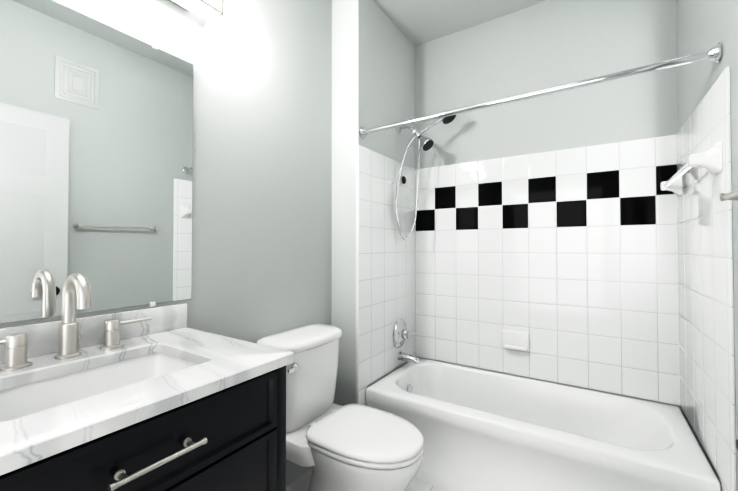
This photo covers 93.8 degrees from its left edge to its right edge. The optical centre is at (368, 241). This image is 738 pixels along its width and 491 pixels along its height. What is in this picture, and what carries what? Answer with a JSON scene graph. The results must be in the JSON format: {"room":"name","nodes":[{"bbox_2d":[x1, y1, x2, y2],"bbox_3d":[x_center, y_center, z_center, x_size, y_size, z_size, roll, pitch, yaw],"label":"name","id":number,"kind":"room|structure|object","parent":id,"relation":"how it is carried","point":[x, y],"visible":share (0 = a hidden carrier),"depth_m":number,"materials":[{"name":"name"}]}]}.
{"room":"bathroom","nodes":[
{"label":"bathroom","id":0,"kind":"room"},
{"bbox_2d":[0,0,331,486],"bbox_3d":[-0.754,-0.128,1.293,0.112,2.690,3.500,-1,-1,33],"label":"wall","id":1,"kind":"structure","parent":0,"point":[96,150],"depth_m":1.25,"materials":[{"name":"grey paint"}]},
{"bbox_2d":[169,0,223,23],"bbox_3d":[-0.794,-0.927,1.042,0.127,0.132,0.708,-1,-1,33],"label":"sconce","id":2,"kind":"object","parent":1,"relation":"attached to","point":[208,11],"visible":1,"depth_m":1.28,"materials":[{"name":"white glass"}]},
{"bbox_2d":[286,468,443,490],"bbox_3d":[-0.019,1.260,0.797,1.861,0.100,3.500,-1,-1,33],"label":"floor","id":3,"kind":"structure","parent":0,"point":[301,483],"depth_m":1.74,"materials":[{"name":"tile"}]},
{"bbox_2d":[0,273,293,490],"bbox_3d":[-0.642,0.645,0.822,0.594,1.129,0.730,-1,-1,33],"label":"bathroom vanity","id":4,"kind":"object","parent":3,"relation":"on","point":[161,398],"visible":1,"depth_m":0.83,"materials":[{"name":"black paint"}]},
{"bbox_2d":[257,324,423,490],"bbox_3d":[-0.108,0.826,1.516,0.727,0.789,0.432,-1,-1,33],"label":"toilet","id":5,"kind":"object","parent":3,"relation":"on","point":[353,447],"visible":0.94,"depth_m":1.45,"materials":[{"name":"white ceramic"}]},
{"bbox_2d":[366,357,720,490],"bbox_3d":[0.769,1.027,1.845,1.451,0.398,0.670,-1,-1,33],"label":"bathtub","id":6,"kind":"object","parent":3,"relation":"on","point":[482,430],"visible":0.94,"depth_m":1.67,"materials":[{"name":"white ceramic"}]},
{"bbox_2d":[332,0,414,405],"bbox_3d":[0.059,-0.113,2.294,0.190,2.690,0.735,-1,-1,33],"label":"wall","id":7,"kind":"structure","parent":0,"point":[373,73],"depth_m":2.02,"materials":[{"name":"paint"}]},
{"bbox_2d":[356,145,358,403],"bbox_3d":[-0.065,0.341,1.924,0.020,1.772,0.006,-1,-1,33],"label":"wall tile","id":8,"kind":"structure","parent":7,"relation":"attached to","point":[357,274],"depth_m":1.92,"materials":[{"name":"white tile"}]},
{"bbox_2d":[359,386,366,405],"bbox_3d":[-0.035,1.028,1.948,0.008,0.399,0.089,-1,-1,33],"label":"wall tiles","id":9,"kind":"structure","parent":7,"relation":"attached to","point":[362,396],"depth_m":1.95,"materials":[{"name":"white tile"}]},
{"bbox_2d":[359,145,415,390],"bbox_3d":[0.141,0.146,2.235,0.008,1.372,0.739,-1,-1,33],"label":"wall tiles","id":10,"kind":"structure","parent":7,"relation":"attached to","point":[387,298],"depth_m":2.15,"materials":[{"name":"white tile"}]},
{"bbox_2d":[393,319,415,347],"bbox_3d":[0.241,0.613,2.301,0.078,0.186,0.199,-1,-1,33],"label":"tub valve","id":11,"kind":"object","parent":10,"relation":"attached to","point":[401,333],"visible":1,"depth_m":2.27,"materials":[{"name":"silver metal"}]},
{"bbox_2d":[397,351,419,363],"bbox_3d":[0.266,0.759,2.275,0.146,0.074,0.060,-1,-1,33],"label":"tub spout","id":12,"kind":"object","parent":10,"relation":"attached to","point":[402,356],"visible":0.98,"depth_m":2.26,"materials":[{"name":"silver metal"}]},
{"bbox_2d":[395,110,455,239],"bbox_3d":[0.357,-0.426,2.230,0.383,0.829,0.210,-1,-1,33],"label":"shower head","id":13,"kind":"object","parent":7,"relation":"attached to","point":[426,143],"visible":0.88,"depth_m":2.24},
{"bbox_2d":[359,43,722,138],"bbox_3d":[0.578,-0.634,1.575,1.469,0.074,0.064,-1,-1,33],"label":"rail","id":14,"kind":"object","parent":7,"relation":"attached to","point":[714,53],"visible":1,"depth_m":1.41,"materials":[{"name":"silver metal"}]},
{"bbox_2d":[374,0,547,46],"bbox_3d":[-0.019,-1.530,0.840,1.861,0.100,3.500,-1,-1,33],"label":"ceiling","id":15,"kind":"structure","parent":0,"point":[417,22],"depth_m":2.21,"materials":[{"name":"paint"}]},
{"bbox_2d":[414,0,681,411],"bbox_3d":[0.904,-0.113,2.246,1.661,2.690,0.100,-1,-1,33],"label":"wall","id":16,"kind":"structure","parent":0,"point":[546,44],"depth_m":2.08,"materials":[{"name":"paint"}]},
{"bbox_2d":[415,134,679,405],"bbox_3d":[0.954,0.144,2.145,1.455,1.372,0.008,-1,-1,33],"label":"wall tile","id":17,"kind":"structure","parent":16,"relation":"attached to","point":[566,260],"depth_m":2.03,"materials":[{"name":"white tile"}]},
{"bbox_2d":[502,330,528,351],"bbox_3d":[0.904,0.612,2.138,0.156,0.115,0.044,-1,-1,33],"label":"soap dish","id":18,"kind":"object","parent":17,"relation":"attached to","point":[516,340],"visible":1,"depth_m":2.13,"materials":[{"name":"white ceramic"}]},
{"bbox_2d":[676,0,737,490],"bbox_3d":[0.720,-0.143,0.340,0.100,2.690,3.500,-1,-1,33],"label":"wall","id":19,"kind":"structure","parent":0,"point":[704,26],"depth_m":1.26,"materials":[{"name":"paint"}]},
{"bbox_2d":[676,66,736,490],"bbox_3d":[1.355,0.133,1.418,0.008,1.372,0.793,-1,-1,33],"label":"wall tile","id":20,"kind":"structure","parent":19,"relation":"attached to","point":[706,314],"depth_m":1.28,"materials":[{"name":"white tile"}]},
{"bbox_2d":[660,141,721,195],"bbox_3d":[1.318,-0.281,1.445,0.075,0.104,0.680,-1,-1,33],"label":"towel rail","id":21,"kind":"object","parent":20,"relation":"attached to","point":[710,159],"visible":1,"depth_m":1.19,"materials":[{"name":"white ceramic"}]},
{"bbox_2d":[720,478,726,490],"bbox_3d":[1.179,1.015,1.132,0.008,0.399,0.143,-1,-1,33],"label":"wall tile","id":22,"kind":"structure","parent":19,"relation":"attached to","point":[723,487],"depth_m":1.17,"materials":[{"name":"white tile"}]},
{"bbox_2d":[720,189,737,200],"bbox_3d":[0.901,-0.131,0.771,0.062,0.048,0.528,-1,-1,33],"label":"towel rail","id":23,"kind":"object","parent":19,"relation":"attached to","point":[732,195],"visible":1,"depth_m":0.96,"materials":[{"name":"silver metal"}]}
]}

